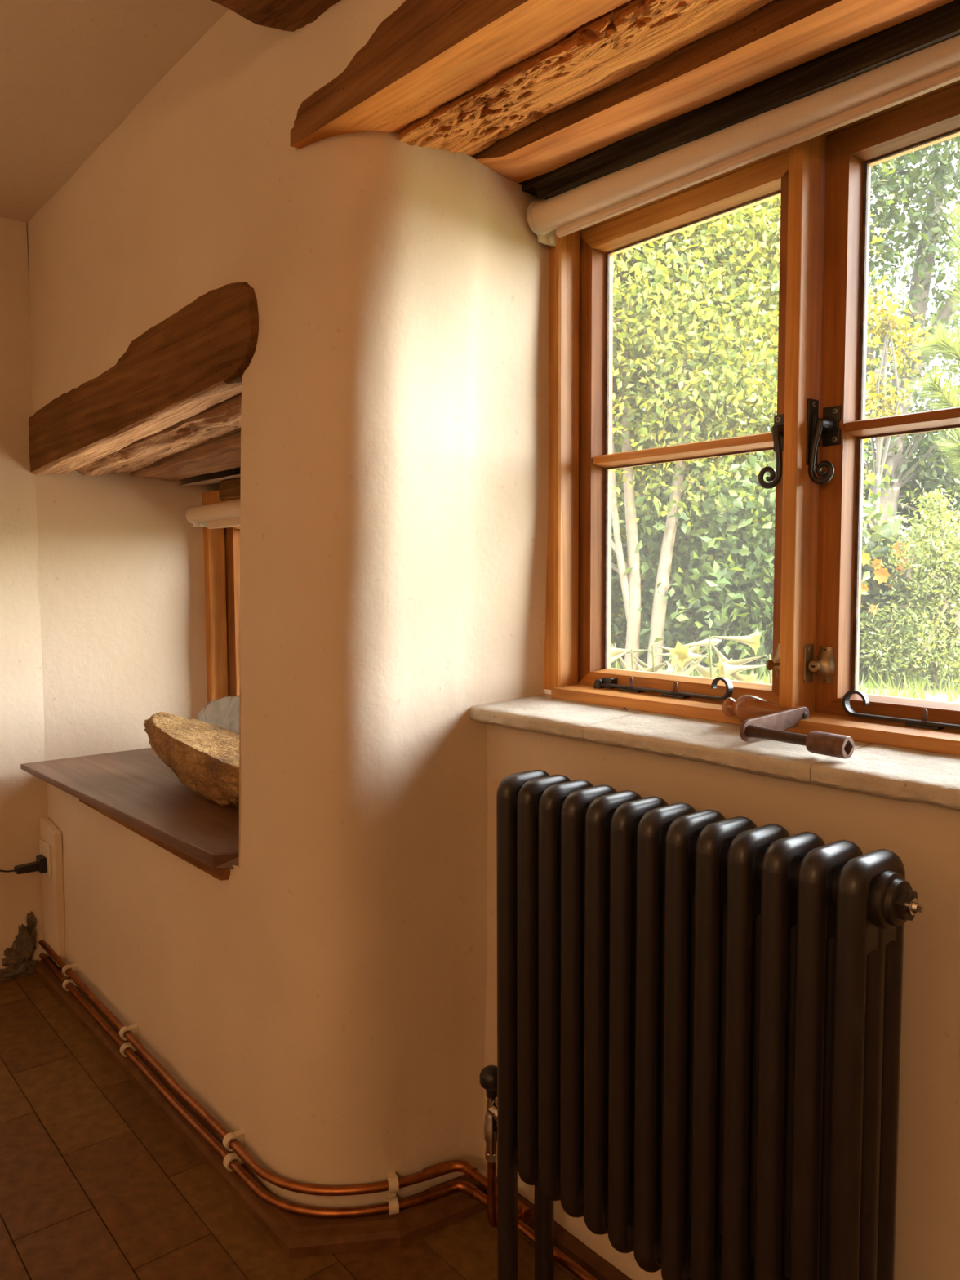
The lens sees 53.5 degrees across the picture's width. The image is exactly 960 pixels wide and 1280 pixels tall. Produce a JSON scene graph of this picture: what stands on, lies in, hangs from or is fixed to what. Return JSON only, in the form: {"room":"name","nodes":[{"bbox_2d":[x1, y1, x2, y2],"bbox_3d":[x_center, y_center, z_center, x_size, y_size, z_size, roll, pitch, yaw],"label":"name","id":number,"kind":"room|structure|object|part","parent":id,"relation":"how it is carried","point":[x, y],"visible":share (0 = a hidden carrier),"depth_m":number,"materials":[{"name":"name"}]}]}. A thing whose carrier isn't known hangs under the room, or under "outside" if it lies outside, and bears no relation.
{"room":"cottage living room","nodes":[
{"label":"cottage living room","id":0,"kind":"room"},
{"bbox_2d":[0,217,49,981],"bbox_3d":[-2.568,-0.058,1.641,3.395,2.203,0.025,-3,5,-39],"label":"wall","id":1,"kind":"structure","parent":0,"point":[23,795],"depth_m":2.69,"materials":[{"name":"paint"}]},
{"bbox_2d":[0,854,47,874],"bbox_3d":[-1.359,0.759,2.608,0.319,0.417,0.048,-3,5,-32],"label":"plug","id":2,"kind":"object","parent":1,"relation":"attached to","point":[40,864],"visible":1,"depth_m":2.66,"materials":[{"name":"black plastic"}]},
{"bbox_2d":[0,0,229,222],"bbox_3d":[-1.148,-0.941,-0.419,3.780,0.022,5.100,-3,5,-39],"label":"ceiling","id":3,"kind":"structure","parent":0,"point":[72,72],"depth_m":1.84,"materials":[{"name":"paint"}]},
{"bbox_2d":[210,0,341,31],"bbox_3d":[-1.341,-0.959,0.443,2.980,0.248,0.343,-3,5,-39],"label":"ceiling beam","id":4,"kind":"structure","parent":3,"relation":"attached to","point":[291,15],"depth_m":1.40,"materials":[{"name":"brown wood"}]},
{"bbox_2d":[35,468,234,760],"bbox_3d":[-0.981,-0.111,2.892,0.660,1.020,0.007,-3,5,-32],"label":"wall","id":5,"kind":"structure","parent":0,"point":[120,563],"depth_m":2.83,"materials":[{"name":"paint"}]},
{"bbox_2d":[202,490,239,702],"bbox_3d":[-0.440,-0.030,2.561,0.170,0.800,1.200,-3,5,-39],"label":"window","id":6,"kind":"structure","parent":5,"relation":"in","point":[221,545],"depth_m":2.95,"materials":[{"name":"brown wood"}]},
{"bbox_2d":[185,500,239,528],"bbox_3d":[-0.516,-0.342,2.472,0.071,0.072,1.090,-3,5,-39],"label":"roller blind","id":7,"kind":"object","parent":6,"relation":"attached to","point":[226,514],"visible":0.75,"depth_m":2.74,"materials":[{"name":"beige fabric"}]},
{"bbox_2d":[182,474,240,485],"bbox_3d":[-0.447,-0.454,2.498,0.220,0.024,1.365,-3,5,-39],"label":"lintel","id":8,"kind":"object","parent":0,"point":[216,481],"visible":0.15,"depth_m":2.80,"materials":[{"name":"paint"}]},
{"bbox_2d":[218,476,240,501],"bbox_3d":[-0.423,-0.420,2.472,0.100,0.060,1.000,-3,5,-39],"label":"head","id":9,"kind":"object","parent":8,"relation":"attached to","point":[228,489],"visible":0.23,"depth_m":2.76},
{"bbox_2d":[234,466,240,475],"bbox_3d":[0.780,0.013,1.156,0.035,2.700,5.600,-3,5,-39],"label":"wall","id":10,"kind":"structure","parent":0,"point":[237,470],"depth_m":2.98,"materials":[{"name":"black"}]},
{"bbox_2d":[238,684,241,870],"bbox_3d":[-0.212,-0.050,1.971,0.063,1.020,0.672,3,5,42],"label":"wall","id":11,"kind":"structure","parent":0,"point":[240,785],"depth_m":1.76,"materials":[{"name":"paint"}]},
{"bbox_2d":[26,0,551,1215],"bbox_3d":[0.542,-0.004,0.973,0.588,2.160,5.020,-3,5,-39],"label":"wall","id":12,"kind":"structure","parent":0,"point":[323,1000],"depth_m":1.64,"materials":[{"name":"paint"}]},
{"bbox_2d":[39,839,52,876],"bbox_3d":[-1.230,0.616,2.693,0.012,0.088,0.088,-3,5,-39],"label":"wall socket","id":13,"kind":"object","parent":12,"relation":"attached to","point":[45,848],"visible":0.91,"depth_m":2.67,"materials":[{"name":"white plastic"}]},
{"bbox_2d":[40,816,66,966],"bbox_3d":[-1.214,0.711,2.704,0.020,0.397,0.147,-3,5,-39],"label":"trim","id":14,"kind":"structure","parent":12,"relation":"attached to","point":[52,886],"depth_m":2.66,"materials":[{"name":"paint"}]},
{"bbox_2d":[62,963,79,991],"bbox_3d":[-1.104,0.911,2.572,0.044,0.067,0.017,-3,5,-39],"label":"clip","id":15,"kind":"object","parent":12,"relation":"attached to","point":[74,967],"visible":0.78,"depth_m":2.57,"materials":[{"name":"beige plastic"}]},
{"bbox_2d":[119,1023,138,1057],"bbox_3d":[-0.817,0.934,2.220,0.044,0.067,0.017,-3,5,-39],"label":"clip","id":16,"kind":"object","parent":12,"relation":"attached to","point":[134,1028],"visible":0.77,"depth_m":2.21,"materials":[{"name":"beige plastic"}]},
{"bbox_2d":[20,747,239,880],"bbox_3d":[-0.682,0.390,2.363,0.553,0.053,1.276,-3,5,-39],"label":"sill","id":17,"kind":"structure","parent":12,"relation":"attached to","point":[135,789],"depth_m":2.20,"materials":[{"name":"brown wood"}]},
{"bbox_2d":[143,711,239,808],"bbox_3d":[-0.613,0.293,2.261,0.184,0.157,0.885,-3,5,-39],"label":"bowl","id":18,"kind":"object","parent":17,"relation":"on","point":[204,757],"visible":0.71,"depth_m":2.23,"materials":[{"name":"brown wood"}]},
{"bbox_2d":[195,695,239,733],"bbox_3d":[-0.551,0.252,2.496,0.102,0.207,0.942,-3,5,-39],"label":"rock","id":19,"kind":"object","parent":17,"relation":"on","point":[223,712],"visible":0.11,"depth_m":2.64,"materials":[{"name":"white stone"}]},
{"bbox_2d":[28,282,258,474],"bbox_3d":[-0.784,-0.549,2.166,0.111,0.232,1.399,-3,5,-39],"label":"lintel","id":20,"kind":"object","parent":12,"relation":"attached to","point":[196,359],"visible":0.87,"depth_m":1.94,"materials":[{"name":"brown wood"}]},
{"bbox_2d":[222,1128,244,1171],"bbox_3d":[-0.461,0.962,1.795,0.044,0.067,0.017,-3,5,-39],"label":"clip","id":21,"kind":"object","parent":12,"relation":"attached to","point":[239,1135],"visible":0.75,"depth_m":1.79,"materials":[{"name":"beige plastic"}]},
{"bbox_2d":[38,939,531,1227],"bbox_3d":[-0.668,0.866,2.089,1.803,0.133,0.262,3,5,40],"label":"copper pipe","id":22,"kind":"object","parent":12,"relation":"attached to","point":[489,1183],"visible":0.86,"depth_m":1.69,"materials":[{"name":"orange metal"}]},
{"bbox_2d":[39,952,597,1279],"bbox_3d":[-0.356,0.977,1.835,2.614,0.023,0.266,3,5,40],"label":"copper pipe","id":23,"kind":"object","parent":12,"relation":"attached to","point":[437,1192],"visible":0.98,"depth_m":1.70,"materials":[{"name":"orange metal"}]},
{"bbox_2d":[34,955,632,1279],"bbox_3d":[-0.299,1.006,1.805,2.743,0.038,0.350,3,5,39],"label":"baseboard","id":24,"kind":"structure","parent":12,"relation":"attached to","point":[296,1235],"depth_m":1.67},
{"bbox_2d":[386,1170,399,1214],"bbox_3d":[-0.155,0.970,1.672,0.017,0.067,0.044,-1,4,-16],"label":"clip","id":25,"kind":"object","parent":12,"relation":"attached to","point":[392,1178],"visible":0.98,"depth_m":1.66,"materials":[{"name":"beige plastic"}]},
{"bbox_2d":[290,0,631,148],"bbox_3d":[0.139,-0.841,1.017,0.106,0.349,1.242,-3,5,-39],"label":"lintel beam","id":26,"kind":"structure","parent":12,"relation":"attached to","point":[425,55],"depth_m":1.23,"materials":[{"name":"brown wood"}]},
{"bbox_2d":[471,0,954,183],"bbox_3d":[0.357,-0.794,1.197,0.130,0.197,1.240,-3,5,-39],"label":"lintel beam","id":27,"kind":"structure","parent":12,"relation":"attached to","point":[780,36],"depth_m":1.24,"materials":[{"name":"brown wood"}]},
{"bbox_2d":[469,693,959,810],"bbox_3d":[0.395,0.151,1.313,0.176,0.039,1.173,-3,5,-39],"label":"stone sill","id":28,"kind":"structure","parent":12,"relation":"attached to","point":[891,772],"depth_m":1.28,"materials":[{"name":"stone"}]},
{"bbox_2d":[722,694,854,759],"bbox_3d":[0.408,0.113,1.297,0.118,0.049,0.276,0,4,2],"label":"tool","id":29,"kind":"object","parent":28,"relation":"on","point":[761,718],"visible":0.98,"depth_m":1.28,"materials":[{"name":"metal"}]},
{"bbox_3d":[0.411,0.103,1.391,0.117,0.042,0.042,3,5,39],"label":"turned handle","id":30,"kind":"part","parent":29,"relation":"part of","materials":[{"name":"brown wood"}]},
{"bbox_3d":[0.409,0.116,1.317,0.147,0.037,0.006,-3,5,-36],"label":"lever","id":31,"kind":"part","parent":29,"relation":"part of","materials":[{"name":"metal"}]},
{"bbox_2d":[805,730,854,759],"bbox_3d":[0.435,0.130,1.187,0.029,0.029,0.054,-3,5,-39],"label":"socket","id":32,"kind":"object","parent":29,"relation":"attached to","point":[841,746],"depth_m":1.17,"materials":[{"name":"metal"}]},
{"bbox_2d":[518,0,959,199],"bbox_3d":[0.503,-0.795,1.277,0.199,0.210,1.180,-3,5,-39],"label":"lintel beam","id":33,"kind":"structure","parent":12,"relation":"attached to","point":[941,24],"depth_m":1.28,"materials":[{"name":"brown wood"}]},
{"bbox_2d":[543,80,959,755],"bbox_3d":[0.503,-0.337,1.409,0.212,0.955,1.058,-3,5,-39],"label":"window","id":34,"kind":"structure","parent":12,"relation":"in","point":[820,428],"depth_m":1.39,"materials":[{"name":"brown wood"}]},
{"bbox_3d":[0.266,0.088,1.664,0.018,0.004,0.044,-3,5,-39],"label":"pin plate","id":35,"kind":"part","parent":34,"relation":"part of","materials":[{"name":"black metal"}]},
{"bbox_3d":[0.328,0.093,1.588,0.018,0.004,0.044,-3,5,-39],"label":"pin plate","id":36,"kind":"part","parent":34,"relation":"part of","materials":[{"name":"black metal"}]},
{"bbox_3d":[0.350,0.080,1.629,0.051,0.032,0.472,-3,5,-39],"label":"rail","id":37,"kind":"part","parent":34,"relation":"part of","materials":[{"name":"brown wood"}]},
{"bbox_3d":[0.347,-0.712,1.574,0.051,0.038,0.472,-3,5,-39],"label":"rail","id":38,"kind":"part","parent":34,"relation":"part of","materials":[{"name":"brown wood"}]},
{"bbox_2d":[526,35,959,247],"bbox_3d":[0.429,-0.711,1.292,0.074,0.071,1.008,-3,5,-39],"label":"roller blind","id":39,"kind":"object","parent":34,"relation":"attached to","point":[936,66],"visible":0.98,"depth_m":1.33,"materials":[{"name":"beige fabric"}]},
{"bbox_3d":[0.454,-0.311,1.429,0.004,0.055,0.027,-3,5,-39],"label":"plate","id":40,"kind":"part","parent":34,"relation":"part of","materials":[{"name":"black metal"}]},
{"bbox_3d":[0.481,0.034,1.395,0.022,0.056,0.003,-3,5,-39],"label":"keep plate","id":41,"kind":"part","parent":34,"relation":"part of","materials":[{"name":"gold metal"}]},
{"bbox_3d":[0.479,-0.299,1.371,0.026,0.094,0.003,-3,5,-39],"label":"keep plate","id":42,"kind":"part","parent":34,"relation":"part of","materials":[{"name":"black metal"}]},
{"bbox_3d":[0.505,-0.307,1.367,0.004,0.055,0.027,-3,5,-39],"label":"plate","id":43,"kind":"part","parent":34,"relation":"part of","materials":[{"name":"black metal"}]},
{"bbox_3d":[0.665,0.105,1.244,0.051,0.032,0.472,-3,5,-39],"label":"rail","id":44,"kind":"part","parent":34,"relation":"part of","materials":[{"name":"brown wood"}]},
{"bbox_3d":[0.662,-0.685,1.189,0.051,0.041,0.472,-3,5,-39],"label":"rail","id":45,"kind":"part","parent":34,"relation":"part of","materials":[{"name":"brown wood"}]},
{"bbox_3d":[0.591,0.114,1.266,0.018,0.004,0.044,-3,5,-39],"label":"pin plate","id":46,"kind":"part","parent":34,"relation":"part of","materials":[{"name":"black metal"}]},
{"bbox_2d":[0,973,579,1279],"bbox_3d":[-0.986,1.220,-0.127,4.200,0.120,5.325,-3,5,-39],"label":"floor","id":47,"kind":"structure","parent":0,"point":[96,1184],"depth_m":1.74,"materials":[{"name":"tile"}]},
{"bbox_2d":[496,769,924,1279],"bbox_3d":[0.254,0.636,1.238,0.120,0.848,0.627,-3,5,-39],"label":"radiator","id":48,"kind":"object","parent":47,"relation":"on","point":[699,1013],"visible":1,"depth_m":1.15,"materials":[{"name":"black metal"}]},
{"bbox_2d":[480,1065,497,1162],"bbox_3d":[0.037,0.766,1.515,0.039,0.154,0.094,-3,5,-39],"label":"radiator valve","id":49,"kind":"object","parent":48,"relation":"attached to","point":[488,1074],"visible":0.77,"depth_m":1.53,"materials":[{"name":"silver metal"}]},
{"bbox_3d":[0.019,0.711,1.533,0.039,0.048,0.039,-3,5,-39],"label":"valve knob","id":50,"kind":"part","parent":49,"relation":"part of","materials":[{"name":"black plastic"}]},
{"bbox_2d":[483,723,959,1279],"bbox_3d":[0.375,0.611,1.304,0.008,0.888,1.260,-3,5,-39],"label":"wall","id":51,"kind":"structure","parent":0,"point":[925,837],"depth_m":1.14,"materials":[{"name":"paint"}]},
{"bbox_3d":[-0.936,0.106,-0.111,4.400,2.700,5.400,-3,5,-39],"label":"wall","id":52,"kind":"structure","parent":0,"visible":0},
{"bbox_2d":[75,393,241,475],"bbox_3d":[-0.718,-0.564,2.299,0.162,0.237,1.320,-3,5,-39],"label":"lintel","id":53,"kind":"object","parent":52,"relation":"attached to","point":[224,417],"visible":0.28,"depth_m":2.25,"materials":[{"name":"brown wood"}]},
{"bbox_2d":[131,427,240,481],"bbox_3d":[-0.593,-0.566,2.401,0.155,0.235,1.320,-3,5,-39],"label":"lintel","id":54,"kind":"object","parent":52,"relation":"attached to","point":[221,453],"visible":0.23,"depth_m":2.54,"materials":[{"name":"brown wood"}]},
{"bbox_2d":[397,0,773,156],"bbox_3d":[0.245,-0.786,1.105,0.172,0.226,1.241,-3,5,-39],"label":"lintel beam","id":55,"kind":"structure","parent":52,"relation":"attached to","point":[624,41],"depth_m":1.23,"materials":[{"name":"brown wood"}]},
{"label":"outside","id":56,"kind":"structure","parent":0,"visible":0},
{"bbox_2d":[610,625,959,702],"bbox_3d":[45.391,-1.338,24.871,99.120,0.309,70.800,-3,5,-39],"label":"ground","id":57,"kind":"structure","parent":56,"point":[927,695],"depth_m":4.45,"materials":[{"name":"plant"}]},
{"bbox_2d":[610,643,631,670],"bbox_3d":[0.322,0.247,2.395,0.170,0.483,0.132,2,4,27],"label":"lily","id":58,"kind":"object","parent":57,"relation":"on","point":[624,665],"visible":0.14,"depth_m":2.36,"materials":[{"name":"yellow plant"}]},
{"bbox_3d":[0.340,0.250,2.359,0.010,0.483,0.027,-3,5,-39],"label":"stem","id":59,"kind":"part","parent":58,"relation":"part of","materials":[{"name":"yellow plant"}]},
{"bbox_2d":[618,656,631,670],"bbox_3d":[0.380,0.074,2.376,0.061,0.101,0.089,2,5,32],"label":"flower","id":60,"kind":"object","parent":58,"relation":"on","point":[625,667],"depth_m":2.37,"materials":[{"name":"yellow plant"}]},
{"bbox_2d":[610,648,667,673],"bbox_3d":[0.379,0.259,2.303,0.215,0.473,0.098,-3,5,-34],"label":"lily","id":61,"kind":"object","parent":57,"relation":"on","point":[613,659],"visible":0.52,"depth_m":2.30,"materials":[{"name":"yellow plant"}]},
{"bbox_2d":[610,649,631,663],"bbox_3d":[0.317,0.050,2.282,0.111,0.049,0.021,-1,4,-15],"label":"flower","id":62,"kind":"object","parent":61,"relation":"on","point":[612,659],"depth_m":2.29,"materials":[{"name":"yellow plant"}]},
{"bbox_3d":[0.375,0.258,2.309,0.010,0.473,0.027,-3,5,-39],"label":"stem","id":63,"kind":"part","parent":61,"relation":"part of","materials":[{"name":"yellow plant"}]},
{"bbox_2d":[631,661,644,671],"bbox_3d":[0.406,0.093,2.293,0.085,0.085,0.021,1,4,19],"label":"flower","id":64,"kind":"object","parent":61,"relation":"on","point":[642,663],"depth_m":2.30,"materials":[{"name":"yellow plant"}]},
{"bbox_2d":[633,654,667,673],"bbox_3d":[0.422,0.078,2.329,0.062,0.087,0.108,3,5,38],"label":"flower","id":65,"kind":"object","parent":61,"relation":"on","point":[645,665],"depth_m":2.32,"materials":[{"name":"yellow plant"}]},
{"bbox_2d":[610,640,700,672],"bbox_3d":[0.419,0.244,2.338,0.230,0.493,0.082,0,4,2],"label":"lily","id":66,"kind":"object","parent":57,"relation":"on","point":[614,651],"visible":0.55,"depth_m":2.31,"materials":[{"name":"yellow plant"}]},
{"bbox_2d":[610,645,652,657],"bbox_3d":[0.363,0.031,2.334,0.117,0.067,0.061,0,4,4],"label":"flower","id":67,"kind":"object","parent":66,"relation":"on","point":[614,651],"depth_m":2.32,"materials":[{"name":"yellow plant"}]},
{"bbox_3d":[0.425,0.252,2.309,0.010,0.481,0.027,-3,5,-39],"label":"stem","id":68,"kind":"part","parent":66,"relation":"part of","materials":[{"name":"yellow plant"}]},
{"bbox_2d":[653,644,697,666],"bbox_3d":[0.480,0.040,2.306,0.115,0.063,0.062,-2,5,-30],"label":"flower","id":69,"kind":"object","parent":66,"relation":"on","point":[692,649],"depth_m":2.31,"materials":[{"name":"yellow plant"}]},
{"bbox_2d":[654,640,700,662],"bbox_3d":[0.471,0.035,2.313,0.112,0.067,0.065,-1,4,-11],"label":"flower","id":70,"kind":"object","parent":66,"relation":"on","point":[695,650],"depth_m":2.31,"materials":[{"name":"yellow plant"}]},
{"bbox_2d":[637,637,721,678],"bbox_3d":[0.461,0.243,2.297,0.194,0.499,0.170,-3,5,-39],"label":"lily","id":71,"kind":"object","parent":57,"relation":"on","point":[704,672],"visible":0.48,"depth_m":2.27,"materials":[{"name":"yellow plant"}]},
{"bbox_2d":[637,658,671,672],"bbox_3d":[0.436,0.077,2.309,0.112,0.078,0.062,2,5,33],"label":"flower","id":72,"kind":"object","parent":71,"relation":"on","point":[658,667],"depth_m":2.30,"materials":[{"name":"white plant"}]},
{"bbox_2d":[672,664,676,674],"bbox_3d":[0.434,0.113,2.222,0.065,0.106,0.077,0,4,2],"label":"flower","id":73,"kind":"object","parent":71,"relation":"on","point":[674,670],"depth_m":2.24,"materials":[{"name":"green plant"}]},
{"bbox_2d":[682,637,721,646],"bbox_3d":[0.521,0.010,2.272,0.121,0.030,0.021,-1,4,-12],"label":"flower","id":74,"kind":"object","parent":71,"relation":"on","point":[704,642],"depth_m":2.27,"materials":[{"name":"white plant"}]},
{"bbox_2d":[690,661,718,678],"bbox_3d":[0.524,0.071,2.269,0.110,0.083,0.064,-3,5,-39],"label":"flower","id":75,"kind":"object","parent":71,"relation":"on","point":[704,672],"depth_m":2.28,"materials":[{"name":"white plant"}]},
{"bbox_2d":[666,627,760,682],"bbox_3d":[0.536,0.234,2.209,0.215,0.529,0.184,0,4,2],"label":"lily","id":76,"kind":"object","parent":57,"relation":"on","point":[681,655],"visible":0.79,"depth_m":2.19,"materials":[{"name":"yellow plant"}]},
{"bbox_2d":[666,647,709,674],"bbox_3d":[0.493,0.059,2.250,0.107,0.088,0.060,1,4,23],"label":"flower","id":77,"kind":"object","parent":76,"relation":"on","point":[670,668],"depth_m":2.21,"materials":[{"name":"yellow plant"}]},
{"bbox_2d":[668,640,709,669],"bbox_3d":[0.489,0.031,2.165,0.114,0.065,0.066,-3,5,-39],"label":"flower","id":78,"kind":"object","parent":76,"relation":"on","point":[680,654],"depth_m":2.15,"materials":[{"name":"yellow plant"}]},
{"bbox_2d":[678,653,709,675],"bbox_3d":[0.476,0.080,2.196,0.098,0.097,0.062,1,4,21],"label":"flower","id":79,"kind":"object","parent":76,"relation":"on","point":[682,656],"depth_m":2.20,"materials":[{"name":"yellow plant"}]},
{"bbox_3d":[0.538,0.244,2.208,0.010,0.507,0.027,-3,5,-39],"label":"stem","id":80,"kind":"part","parent":76,"relation":"part of","materials":[{"name":"plant"}]},
{"bbox_2d":[711,642,742,679],"bbox_3d":[0.580,0.049,2.234,0.061,0.091,0.105,2,5,29],"label":"flower","id":81,"kind":"object","parent":76,"relation":"on","point":[718,653],"depth_m":2.22,"materials":[{"name":"yellow plant"}]},
{"bbox_2d":[708,662,759,682],"bbox_3d":[0.580,0.089,2.174,0.065,0.070,0.116,-3,5,-39],"label":"flower","id":82,"kind":"object","parent":76,"relation":"on","point":[738,677],"depth_m":2.15,"materials":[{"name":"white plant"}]},
{"bbox_2d":[710,627,760,654],"bbox_3d":[0.592,0.003,2.188,0.117,0.067,0.061,-1,4,-15],"label":"flower","id":83,"kind":"object","parent":76,"relation":"on","point":[753,640],"depth_m":2.19,"materials":[{"name":"yellow plant"}]},
{"bbox_2d":[716,654,772,684],"bbox_3d":[0.654,0.264,2.186,0.225,0.466,0.094,0,4,-3],"label":"lily","id":84,"kind":"object","parent":57,"relation":"on","point":[725,669],"visible":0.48,"depth_m":2.15,"materials":[{"name":"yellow plant"}]},
{"bbox_2d":[716,655,765,677],"bbox_3d":[0.593,0.069,2.140,0.117,0.067,0.060,1,4,13],"label":"flower","id":85,"kind":"object","parent":84,"relation":"on","point":[728,668],"depth_m":2.15,"materials":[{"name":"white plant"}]},
{"bbox_2d":[725,654,768,665],"bbox_3d":[0.606,0.050,2.184,0.116,0.039,0.021,2,4,25],"label":"flower","id":86,"kind":"object","parent":84,"relation":"on","point":[735,662],"depth_m":2.18,"materials":[{"name":"yellow plant"}]},
{"bbox_3d":[0.662,0.265,2.160,0.010,0.466,0.027,-3,5,-39],"label":"stem","id":87,"kind":"part","parent":84,"relation":"part of","materials":[{"name":"yellow plant"}]},
{"bbox_2d":[610,425,903,679],"bbox_3d":[1.153,-0.464,5.454,2.481,1.358,1.762,3,5,42],"label":"shrub","id":88,"kind":"object","parent":57,"relation":"on","point":[737,584],"visible":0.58,"depth_m":4.92,"materials":[{"name":"green plant"}]},
{"bbox_2d":[610,160,955,671],"bbox_3d":[0.806,-1.772,5.691,3.421,3.948,3.229,3,5,42],"label":"tree","id":89,"kind":"object","parent":57,"relation":"on","point":[694,338],"visible":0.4,"depth_m":4.73,"materials":[{"name":"green plant"}]},
{"bbox_3d":[0.734,-0.848,4.942,0.153,1.504,0.043,0,4,0],"label":"stem","id":90,"kind":"part","parent":89,"relation":"part of","materials":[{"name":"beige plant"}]},
{"bbox_3d":[0.781,-1.095,5.011,0.088,2.623,0.262,-1,4,-9],"label":"stem","id":91,"kind":"part","parent":89,"relation":"part of","materials":[{"name":"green plant"}]},
{"bbox_3d":[1.010,-1.173,4.922,0.406,2.856,0.085,-3,5,-39],"label":"stem","id":92,"kind":"part","parent":89,"relation":"part of","materials":[{"name":"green plant"}]},
{"bbox_3d":[1.004,-1.297,4.888,0.147,1.804,0.043,-3,5,-31],"label":"stem","id":93,"kind":"part","parent":89,"relation":"part of","materials":[{"name":"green plant"}]},
{"bbox_2d":[761,435,959,576],"bbox_3d":[3.348,-1.112,9.497,7.985,1.894,2.665,0,4,0],"label":"hedge","id":94,"kind":"object","parent":57,"relation":"on","point":[864,491],"visible":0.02,"depth_m":8.91,"materials":[{"name":"green plant"}]},
{"bbox_2d":[768,135,959,566],"bbox_3d":[3.674,-2.941,8.355,3.904,5.623,4.153,-4,5,-43],"label":"oak tree","id":95,"kind":"object","parent":57,"relation":"on","point":[932,230],"visible":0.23,"depth_m":8.17,"materials":[{"name":"green plant"}]},
{"bbox_3d":[3.379,-2.633,8.230,0.608,2.023,0.116,-2,4,-20],"label":"stem","id":96,"kind":"part","parent":95,"relation":"part of","materials":[{"name":"grey plant"}]},
{"bbox_3d":[3.668,-2.094,8.379,0.833,3.929,0.314,-1,4,-5],"label":"stem","id":97,"kind":"part","parent":95,"relation":"part of","materials":[{"name":"grey plant"}]},
{"bbox_3d":[4.121,-2.890,8.298,0.989,1.550,0.136,0,4,0],"label":"stem","id":98,"kind":"part","parent":95,"relation":"part of","materials":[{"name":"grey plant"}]},
{"bbox_2d":[865,286,933,515],"bbox_3d":[2.996,-1.287,7.003,0.998,2.574,0.665,-3,5,-39],"label":"tree","id":99,"kind":"object","parent":57,"relation":"on","point":[889,322],"visible":0.71,"depth_m":6.84,"materials":[{"name":"green plant"}]},
{"bbox_3d":[2.882,-1.170,6.926,0.124,2.352,0.059,-1,4,-12],"label":"stem","id":100,"kind":"part","parent":99,"relation":"part of","materials":[{"name":"grey plant"}]},
{"bbox_2d":[858,471,942,680],"bbox_3d":[1.994,-0.305,4.812,0.827,1.022,0.781,-3,5,-39],"label":"shrub","id":101,"kind":"object","parent":57,"relation":"on","point":[873,537],"visible":0.3,"depth_m":4.61,"materials":[{"name":"green plant"}]},
{"bbox_2d":[860,582,868,593],"bbox_3d":[1.827,-0.244,4.527,0.015,0.057,0.056,-3,5,-39],"label":"flower","id":102,"kind":"object","parent":101,"relation":"on","point":[864,586],"depth_m":4.53,"materials":[{"name":"orange plant"}]},
{"bbox_2d":[861,551,871,565],"bbox_3d":[1.831,-0.385,4.517,0.017,0.066,0.064,-3,5,-39],"label":"flower","id":103,"kind":"object","parent":101,"relation":"on","point":[865,558],"depth_m":4.52,"materials":[{"name":"yellow plant"}]},
{"bbox_2d":[865,471,876,484],"bbox_3d":[1.847,-0.766,4.491,0.015,0.057,0.056,-3,5,-39],"label":"flower","id":104,"kind":"object","parent":101,"relation":"on","point":[870,477],"depth_m":4.50,"materials":[{"name":"yellow plant"}]},
{"bbox_2d":[867,604,877,614],"bbox_3d":[1.877,-0.145,4.534,0.015,0.057,0.056,-3,5,-39],"label":"flower","id":105,"kind":"object","parent":101,"relation":"on","point":[875,606],"depth_m":4.54,"materials":[{"name":"orange plant"}]},
{"bbox_2d":[871,558,880,569],"bbox_3d":[1.887,-0.360,4.519,0.015,0.057,0.056,-3,5,-39],"label":"flower","id":106,"kind":"object","parent":101,"relation":"on","point":[876,564],"depth_m":4.52,"materials":[{"name":"orange plant"}]},
{"bbox_2d":[872,566,890,584],"bbox_3d":[1.912,-0.308,4.520,0.023,0.090,0.088,-3,5,-39],"label":"flower","id":107,"kind":"object","parent":101,"relation":"on","point":[882,575],"depth_m":4.52,"materials":[{"name":"orange plant"}]},
{"bbox_2d":[891,541,906,556],"bbox_3d":[1.993,-0.429,4.512,0.021,0.082,0.080,-3,5,-39],"label":"flower","id":108,"kind":"object","parent":101,"relation":"on","point":[896,547],"depth_m":4.52,"materials":[{"name":"orange plant"}]},
{"bbox_2d":[895,555,909,575],"bbox_3d":[2.011,-0.352,4.516,0.025,0.098,0.096,-3,5,-39],"label":"flower","id":109,"kind":"object","parent":101,"relation":"on","point":[900,568],"depth_m":4.53,"materials":[{"name":"orange plant"}]},
{"bbox_2d":[858,479,959,692],"bbox_3d":[2.204,-0.240,4.370,1.067,0.992,0.872,-1,4,-5],"label":"cypress shrub","id":110,"kind":"object","parent":57,"relation":"on","point":[931,633],"visible":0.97,"depth_m":4.33,"materials":[{"name":"green plant"}]},
{"bbox_3d":[2.108,-0.165,4.389,0.039,0.840,0.039,-3,5,-39],"label":"stem","id":111,"kind":"part","parent":110,"relation":"part of","materials":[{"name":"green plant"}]},
{"bbox_2d":[902,192,959,494],"bbox_3d":[1.863,-0.892,3.466,0.760,2.420,0.270,-1,4,-15],"label":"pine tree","id":112,"kind":"object","parent":57,"relation":"on","point":[942,344],"visible":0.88,"depth_m":3.41,"materials":[{"name":"green plant"}]}
]}

